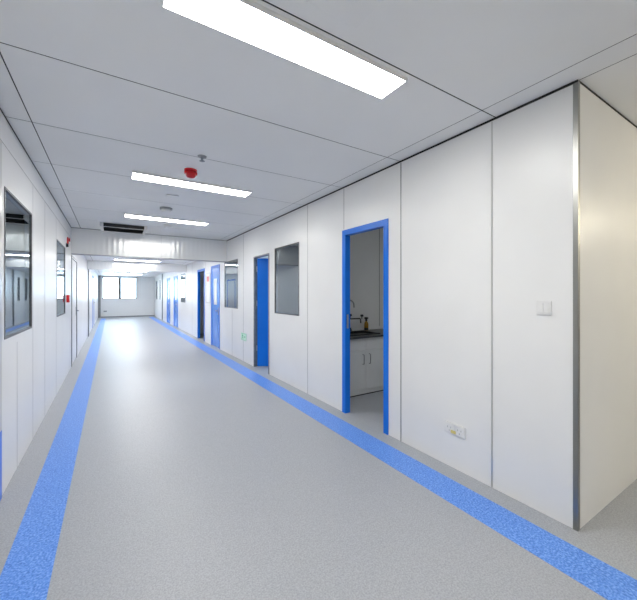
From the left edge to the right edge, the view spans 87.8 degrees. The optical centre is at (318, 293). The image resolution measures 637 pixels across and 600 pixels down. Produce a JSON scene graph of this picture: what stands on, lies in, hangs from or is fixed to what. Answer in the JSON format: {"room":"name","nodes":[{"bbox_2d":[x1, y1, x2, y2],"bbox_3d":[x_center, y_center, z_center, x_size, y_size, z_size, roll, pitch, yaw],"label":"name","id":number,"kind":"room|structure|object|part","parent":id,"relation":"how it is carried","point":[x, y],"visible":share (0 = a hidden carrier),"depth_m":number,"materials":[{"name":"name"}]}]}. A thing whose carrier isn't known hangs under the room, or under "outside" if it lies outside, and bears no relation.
{"room":"laboratory corridor","nodes":[
{"label":"laboratory corridor","id":0,"kind":"room"},
{"bbox_2d":[0,110,97,494],"bbox_3d":[-5.709,0.068,7.869,0.050,2.625,26.400,0,0,-32],"label":"wall","id":1,"kind":"structure","parent":0,"point":[36,361],"depth_m":3.31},
{"bbox_2d":[0,139,1,500],"bbox_3d":[-2.124,0.175,2.206,0.006,2.410,0.075,0,0,-32],"label":"trim","id":2,"kind":"structure","parent":1,"relation":"attached to","point":[0,139],"depth_m":2.21,"materials":[{"name":"silver metal"}]},
{"bbox_2d":[4,186,31,339],"bbox_3d":[-2.463,-0.215,2.693,0.058,1.070,0.940,0,0,-32],"label":"window","id":3,"kind":"structure","parent":1,"relation":"in","point":[17,218],"depth_m":2.65,"materials":[{"name":"clear glass"}]},
{"bbox_2d":[1,140,68,234],"bbox_3d":[-1.676,-1.040,1.487,0.002,0.004,11.100,0,0,-32],"label":"trim","id":4,"kind":"structure","parent":1,"relation":"attached to","point":[1,140],"depth_m":2.98,"materials":[{"name":"grey metal"}]},
{"bbox_2d":[0,108,70,226],"bbox_3d":[-1.675,-1.240,1.488,0.004,0.008,11.100,0,0,-32],"label":"trim","id":5,"kind":"structure","parent":1,"relation":"attached to","point":[0,108],"depth_m":2.94,"materials":[{"name":"black metal"}]},
{"bbox_2d":[57,240,64,316],"bbox_3d":[-3.873,-0.215,4.942,0.058,1.070,0.970,0,0,-32],"label":"window","id":6,"kind":"structure","parent":1,"relation":"in","point":[60,248],"depth_m":4.93,"materials":[{"name":"clear glass"}]},
{"bbox_2d":[71,255,78,366],"bbox_3d":[-4.962,0.325,6.715,0.110,2.110,1.160,0,0,-32],"label":"door","id":7,"kind":"structure","parent":1,"relation":"in","point":[74,310],"depth_m":6.63,"materials":[{"name":"grey metal"}]},
{"bbox_2d":[88,269,88,336],"bbox_3d":[-7.488,0.230,10.779,0.030,2.300,0.220,0,0,-32],"label":"trim","id":8,"kind":"structure","parent":1,"relation":"attached to","point":[88,269],"depth_m":10.69,"materials":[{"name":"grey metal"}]},
{"bbox_2d":[92,276,94,327],"bbox_3d":[-9.466,0.322,13.894,0.110,2.117,1.324,0,0,-32],"label":"door","id":9,"kind":"structure","parent":1,"relation":"in","point":[93,302],"depth_m":13.34,"materials":[{"name":"grey metal"}]},
{"bbox_3d":[-9.482,0.322,13.884,0.070,2.117,1.324,0,0,-32],"label":"frame","id":10,"kind":"part","parent":9,"relation":"part of","materials":[{"name":"white metal"}]},
{"bbox_2d":[101,276,153,316],"bbox_3d":[-11.507,0.068,19.850,9.600,2.625,0.060,0,0,-32],"label":"wall","id":11,"kind":"structure","parent":0,"point":[144,303],"depth_m":20.10,"materials":[{"name":"white paint"}]},
{"bbox_2d":[98,276,100,317],"bbox_3d":[-12.640,0.165,19.086,0.130,2.430,0.030,0,0,-32],"label":"trim","id":12,"kind":"structure","parent":11,"relation":"attached to","point":[99,277],"depth_m":19.08,"materials":[{"name":"grey metal"}]},
{"bbox_2d":[102,277,136,298],"bbox_3d":[-11.797,-0.340,19.653,1.760,1.280,0.105,0,0,-32],"label":"window","id":13,"kind":"structure","parent":11,"relation":"in","point":[102,277],"depth_m":19.62,"materials":[{"name":"white metal"}]},
{"bbox_2d":[101,315,153,317],"bbox_3d":[-11.403,1.350,19.872,2.800,0.060,0.012,0,0,-32],"label":"trim","id":14,"kind":"structure","parent":11,"relation":"attached to","point":[138,315],"depth_m":19.82,"materials":[{"name":"grey metal"}]},
{"bbox_2d":[87,260,185,272],"bbox_3d":[-6.015,-0.907,11.160,2.930,0.274,0.100,0,0,-32],"label":"bulkhead","id":15,"kind":"object","parent":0,"point":[94,265],"visible":1,"depth_m":11.03,"materials":[{"name":"white paint"}]},
{"bbox_2d":[84,255,193,276],"bbox_3d":[-7.458,-1.061,13.453,2.962,0.021,15.120,0,0,-32],"label":"ceiling","id":16,"kind":"structure","parent":0,"point":[91,258],"depth_m":11.10,"materials":[{"name":"white paint"}]},
{"bbox_2d":[114,259,160,261],"bbox_3d":[-5.638,-1.040,10.334,1.266,0.020,0.216,0,0,-32],"label":"recessed light","id":17,"kind":"object","parent":16,"relation":"in","point":[114,259],"visible":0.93,"depth_m":10.26,"materials":[{"name":"white plastic"}]},
{"bbox_2d":[200,271,203,333],"bbox_3d":[-2.991,0.068,12.201,3.200,2.625,0.050,0,0,-32],"label":"wall partition","id":18,"kind":"structure","parent":0,"point":[201,273],"depth_m":11.50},
{"bbox_2d":[0,316,636,599],"bbox_3d":[-3.897,1.409,9.035,11.000,0.061,26.450,0,0,-32],"label":"floor","id":19,"kind":"structure","parent":0,"point":[192,479],"depth_m":2.14,"materials":[{"name":"grey plastic"}]},
{"bbox_2d":[350,337,382,397],"bbox_3d":[0.779,0.993,4.950,1.860,0.775,0.631,0,0,-32],"label":"base cabinet","id":20,"kind":"object","parent":19,"relation":"on","point":[366,354],"visible":0.38,"depth_m":4.54,"materials":[{"name":"white laminate"}]},
{"bbox_3d":[0.395,1.042,4.391,0.589,0.525,0.020,0,0,-32],"label":"door","id":21,"kind":"part","parent":20,"relation":"part of","materials":[{"name":"white laminate"}]},
{"bbox_2d":[350,329,382,339],"bbox_3d":[0.777,0.591,4.952,1.860,0.025,0.625,0,0,-32],"label":"countertop","id":22,"kind":"structure","parent":20,"relation":"on","point":[380,331],"depth_m":4.59,"materials":[{"name":"black stone"}]},
{"bbox_2d":[350,300,363,322],"bbox_3d":[0.531,0.332,5.030,0.364,0.492,0.095,0,0,-21],"label":"tap","id":23,"kind":"object","parent":22,"relation":"on","point":[361,315],"visible":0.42,"depth_m":5.06,"materials":[{"name":"black metal"}]},
{"bbox_2d":[350,330,379,335],"bbox_3d":[0.538,0.582,4.788,0.600,0.040,0.380,0,0,-32],"label":"sink","id":24,"kind":"object","parent":22,"relation":"in","point":[361,332],"visible":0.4,"depth_m":4.94,"materials":[{"name":"black plastic"}]},
{"bbox_3d":[0.538,0.590,4.788,0.552,0.024,0.332,0,0,-32],"label":"bowl","id":25,"kind":"part","parent":24,"relation":"part of","materials":[{"name":"black plastic"}]},
{"bbox_2d":[364,317,367,330],"bbox_3d":[0.756,0.474,5.231,0.068,0.208,0.068,0,0,-32],"label":"pump bottle","id":26,"kind":"object","parent":22,"relation":"on","point":[365,318],"visible":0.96,"depth_m":5.20,"materials":[{"name":"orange plastic"}]},
{"bbox_3d":[0.901,1.042,4.708,0.596,0.525,0.020,0,0,-32],"label":"door","id":27,"kind":"part","parent":20,"relation":"part of","materials":[{"name":"white laminate"}]},
{"bbox_2d":[0,0,636,240],"bbox_3d":[1.560,-1.256,3.487,7.650,0.021,11.350,0,0,-32],"label":"ceiling","id":28,"kind":"structure","parent":0,"point":[95,93],"depth_m":2.05,"materials":[{"name":"white paint"}]},
{"bbox_2d":[100,222,146,234],"bbox_3d":[-3.619,-1.208,6.156,0.730,0.075,0.564,0,0,-32],"label":"ceiling vent","id":29,"kind":"object","parent":28,"relation":"in","point":[104,226],"visible":1,"depth_m":6.04,"materials":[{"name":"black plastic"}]},
{"bbox_2d":[103,222,143,229],"bbox_3d":[-3.471,-1.208,5.918,0.630,0.063,0.004,0,0,-32],"label":"grille","id":30,"kind":"object","parent":29,"relation":"attached to","point":[105,224],"depth_m":5.91,"materials":[{"name":"black plastic"}]},
{"bbox_2d":[71,228,226,260],"bbox_3d":[-3.411,-0.996,7.009,2.930,0.482,0.100,0,0,-32],"label":"bulkhead","id":31,"kind":"object","parent":28,"relation":"attached to","point":[83,241],"visible":0.86,"depth_m":6.84,"materials":[{"name":"white paint"}]},
{"bbox_2d":[71,227,225,240],"bbox_3d":[-3.409,-1.241,7.005,2.930,0.008,0.088,0,0,-32],"label":"trim","id":32,"kind":"structure","parent":31,"relation":"attached to","point":[71,227],"depth_m":7.06,"materials":[{"name":"black"}]},
{"bbox_2d":[71,253,226,261],"bbox_3d":[-3.411,-0.749,7.009,2.930,0.013,0.108,0,0,-32],"label":"trim","id":33,"kind":"structure","parent":31,"relation":"attached to","point":[71,253],"depth_m":6.85,"materials":[{"name":"grey metal"}]},
{"bbox_2d":[160,207,171,212],"bbox_3d":[-2.214,-1.217,4.809,0.170,0.056,0.170,0,0,-32],"label":"smoke detector","id":34,"kind":"object","parent":28,"relation":"attached to","point":[163,209],"visible":1,"depth_m":4.76,"materials":[{"name":"grey plastic"}]},
{"bbox_2d":[124,213,208,225],"bbox_3d":[-2.509,-1.235,5.533,1.266,0.020,0.216,0,0,-32],"label":"recessed light","id":35,"kind":"object","parent":28,"relation":"in","point":[128,215],"visible":1,"depth_m":5.47,"materials":[{"name":"white plastic"}]},
{"bbox_2d":[165,194,178,197],"bbox_3d":[-1.864,-1.241,4.214,0.140,0.008,0.120,0,0,-32],"label":"cover plate","id":36,"kind":"object","parent":28,"relation":"attached to","point":[167,195],"visible":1,"depth_m":4.21,"materials":[{"name":"white plastic"}]},
{"bbox_2d":[184,168,196,178],"bbox_3d":[-1.284,-1.204,3.326,0.120,0.082,0.120,0,0,-32],"label":"fire alarm","id":37,"kind":"object","parent":28,"relation":"attached to","point":[191,173],"visible":1,"depth_m":3.29,"materials":[{"name":"red plastic"}]},
{"bbox_2d":[131,171,251,196],"bbox_3d":[-1.403,-1.235,3.771,1.266,0.020,0.216,0,0,-32],"label":"recessed light","id":38,"kind":"object","parent":28,"relation":"in","point":[136,175],"visible":1,"depth_m":3.72,"materials":[{"name":"white plastic"}]},
{"bbox_2d":[197,154,206,161],"bbox_3d":[-1.054,-1.222,2.998,0.080,0.046,0.080,0,0,-32],"label":"sprinkler","id":39,"kind":"object","parent":28,"relation":"attached to","point":[202,157],"visible":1,"depth_m":2.99,"materials":[{"name":"grey metal"}]},
{"bbox_2d":[161,0,407,99],"bbox_3d":[-0.080,-1.235,1.661,1.266,0.020,0.216,0,0,-32],"label":"recessed light","id":40,"kind":"object","parent":28,"relation":"in","point":[249,22],"visible":1,"depth_m":1.60,"materials":[{"name":"white plastic"}]},
{"bbox_2d":[350,228,382,330],"bbox_3d":[1.154,0.068,5.593,3.200,2.625,0.050,0,0,-32],"label":"wall","id":41,"kind":"structure","parent":0,"point":[364,247],"depth_m":5.33,"materials":[{"name":"grey paint"}]},
{"bbox_2d":[379,229,379,325],"bbox_3d":[1.007,-0.357,5.470,0.010,1.775,0.002,0,0,-32],"label":"trim","id":42,"kind":"structure","parent":41,"relation":"attached to","point":[379,229],"depth_m":5.47,"materials":[{"name":"grey metal"}]},
{"bbox_2d":[154,84,580,528],"bbox_3d":[-4.335,0.068,11.287,0.050,2.625,22.070,0,0,-32],"label":"wall","id":43,"kind":"structure","parent":0,"point":[446,187],"depth_m":2.54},
{"bbox_2d":[162,274,162,319],"bbox_3d":[-8.195,0.165,17.359,0.035,2.430,0.120,0,0,-32],"label":"trim","id":44,"kind":"structure","parent":43,"relation":"attached to","point":[162,274],"depth_m":17.31,"materials":[{"name":"grey metal"}]},
{"bbox_2d":[167,278,169,322],"bbox_3d":[-7.054,0.322,15.584,0.110,2.117,1.024,0,0,-32],"label":"door","id":45,"kind":"structure","parent":43,"relation":"in","point":[168,279],"depth_m":15.62,"materials":[{"name":"blue metal"}]},
{"bbox_2d":[174,276,177,326],"bbox_3d":[-5.952,0.322,13.826,0.110,2.117,1.074,0,0,-32],"label":"door","id":46,"kind":"structure","parent":43,"relation":"in","point":[175,277],"depth_m":13.72,"materials":[{"name":"blue metal"}]},
{"bbox_3d":[-5.928,-0.070,13.823,0.052,0.640,0.260,0,0,-32],"label":"vision frame","id":47,"kind":"part","parent":46,"relation":"part of","materials":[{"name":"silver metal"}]},
{"bbox_2d":[181,273,184,301],"bbox_3d":[-5.066,-0.215,12.451,0.058,1.070,0.880,0,0,-32],"label":"window","id":48,"kind":"structure","parent":43,"relation":"in","point":[182,275],"depth_m":12.43,"materials":[{"name":"clear glass"}]},
{"bbox_2d":[197,268,204,341],"bbox_3d":[-3.513,0.322,9.979,0.074,2.117,0.924,0,0,-32],"label":"door frame","id":49,"kind":"structure","parent":43,"relation":"in","point":[200,270],"depth_m":10.31,"materials":[{"name":"blue metal"}]},
{"bbox_2d":[206,273,210,302],"bbox_3d":[-3.076,-0.160,9.214,0.020,0.840,0.480,0,0,-32],"label":"notice board","id":50,"kind":"object","parent":43,"relation":"attached to","point":[208,275],"visible":1,"depth_m":9.16,"materials":[{"name":"silver metal"}]},
{"bbox_2d":[211,264,219,348],"bbox_3d":[-2.676,0.322,8.603,0.110,2.117,0.824,0,0,-32],"label":"door","id":51,"kind":"structure","parent":43,"relation":"in","point":[215,270],"depth_m":8.61,"materials":[{"name":"blue metal"}]},
{"bbox_3d":[-2.673,-0.055,8.605,0.006,0.630,0.220,0,0,-32],"label":"vision pane","id":52,"kind":"part","parent":51,"relation":"part of","materials":[{"name":"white glass"}]},
{"bbox_2d":[224,259,237,308],"bbox_3d":[-1.960,-0.215,7.500,0.058,1.070,0.970,0,0,-32],"label":"window","id":53,"kind":"structure","parent":43,"relation":"in","point":[230,267],"depth_m":7.49,"materials":[{"name":"clear glass"}]},
{"bbox_2d":[243,234,243,360],"bbox_3d":[-1.537,0.077,6.777,0.002,2.605,0.006,0,0,-32],"label":"trim","id":54,"kind":"structure","parent":43,"relation":"attached to","point":[243,234],"depth_m":6.78,"materials":[{"name":"grey metal"}]},
{"bbox_2d":[241,332,245,340],"bbox_3d":[-1.527,0.876,6.750,0.013,0.148,0.300,0,0,-32],"label":"exit sign","id":55,"kind":"object","parent":43,"relation":"attached to","point":[243,335],"visible":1,"depth_m":6.74,"materials":[{"name":"green plastic"}]},
{"bbox_2d":[253,253,268,373],"bbox_3d":[-0.769,0.341,6.140,0.642,2.079,0.718,0,0,-32],"label":"door","id":56,"kind":"structure","parent":43,"relation":"in","point":[260,265],"depth_m":6.25,"materials":[{"name":"blue metal"}]},
{"bbox_2d":[275,242,298,315],"bbox_3d":[-0.480,-0.215,5.141,0.058,1.070,0.840,0,0,-32],"label":"window","id":57,"kind":"structure","parent":43,"relation":"in","point":[287,256],"depth_m":5.11,"materials":[{"name":"clear glass"}]},
{"bbox_2d":[307,205,307,393],"bbox_3d":[-0.150,0.077,4.566,0.002,2.605,0.006,0,0,-32],"label":"trim","id":58,"kind":"structure","parent":43,"relation":"attached to","point":[307,205],"depth_m":4.57,"materials":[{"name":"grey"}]},
{"bbox_2d":[342,218,388,434],"bbox_3d":[0.507,0.322,3.570,0.074,2.117,0.754,0,0,-32],"label":"door frame","id":59,"kind":"structure","parent":43,"relation":"in","point":[384,223],"depth_m":3.67,"materials":[{"name":"blue metal"}]},
{"bbox_2d":[400,163,400,440],"bbox_3d":[0.771,0.077,3.097,0.002,2.605,0.010,0,0,-32],"label":"trim","id":60,"kind":"structure","parent":43,"relation":"attached to","point":[400,163],"depth_m":3.10,"materials":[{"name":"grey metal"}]},
{"bbox_2d":[227,79,577,240],"bbox_3d":[-0.320,-1.238,4.832,0.006,0.013,6.874,0,0,-32],"label":"trim","id":61,"kind":"structure","parent":43,"relation":"attached to","point":[575,81],"depth_m":2.64,"materials":[{"name":"black metal"}]},
{"bbox_2d":[445,420,465,438],"bbox_3d":[1.072,1.069,2.604,0.016,0.086,0.183,0,0,-32],"label":"power socket","id":62,"kind":"object","parent":43,"relation":"attached to","point":[452,428],"visible":1,"depth_m":2.59,"materials":[{"name":"white plastic"}]},
{"bbox_2d":[445,422,453,433],"bbox_3d":[1.043,1.069,2.639,0.003,0.070,0.077,0,0,-32],"label":"outlet","id":63,"kind":"object","parent":62,"relation":"attached to","point":[449,427],"depth_m":2.64,"materials":[{"name":"grey plastic"}]},
{"bbox_2d":[455,426,463,437],"bbox_3d":[1.091,1.069,2.563,0.003,0.070,0.077,0,0,-32],"label":"outlet","id":64,"kind":"object","parent":62,"relation":"attached to","point":[459,430],"depth_m":2.56,"materials":[{"name":"grey plastic"}]},
{"bbox_2d":[491,121,492,487],"bbox_3d":[1.235,0.077,2.357,0.002,2.605,0.009,0,0,-32],"label":"trim","id":65,"kind":"structure","parent":43,"relation":"attached to","point":[492,121],"depth_m":2.35,"materials":[{"name":"silver metal"}]},
{"bbox_2d":[536,301,551,314],"bbox_3d":[1.408,0.089,2.070,0.014,0.086,0.086,0,0,-32],"label":"light switch","id":66,"kind":"object","parent":43,"relation":"attached to","point":[542,307],"visible":1,"depth_m":2.06,"materials":[{"name":"white plastic"}]},
{"bbox_2d":[573,80,579,530],"bbox_3d":[1.510,0.069,1.938,0.026,2.623,0.026,0,0,-32],"label":"trim","id":67,"kind":"structure","parent":43,"relation":"attached to","point":[576,86],"depth_m":1.93,"materials":[{"name":"grey metal"}]},
{"bbox_2d":[581,84,636,527],"bbox_3d":[3.506,0.068,3.209,4.650,2.625,0.050,0,0,-32],"label":"wall","id":68,"kind":"structure","parent":0,"point":[608,140],"depth_m":2.15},
{"bbox_2d":[579,80,636,127],"bbox_3d":[3.499,-1.240,3.172,4.680,0.008,0.004,0,0,-32],"label":"trim","id":69,"kind":"structure","parent":68,"relation":"attached to","point":[584,85],"depth_m":2.15,"materials":[{"name":"black metal"}]}
]}

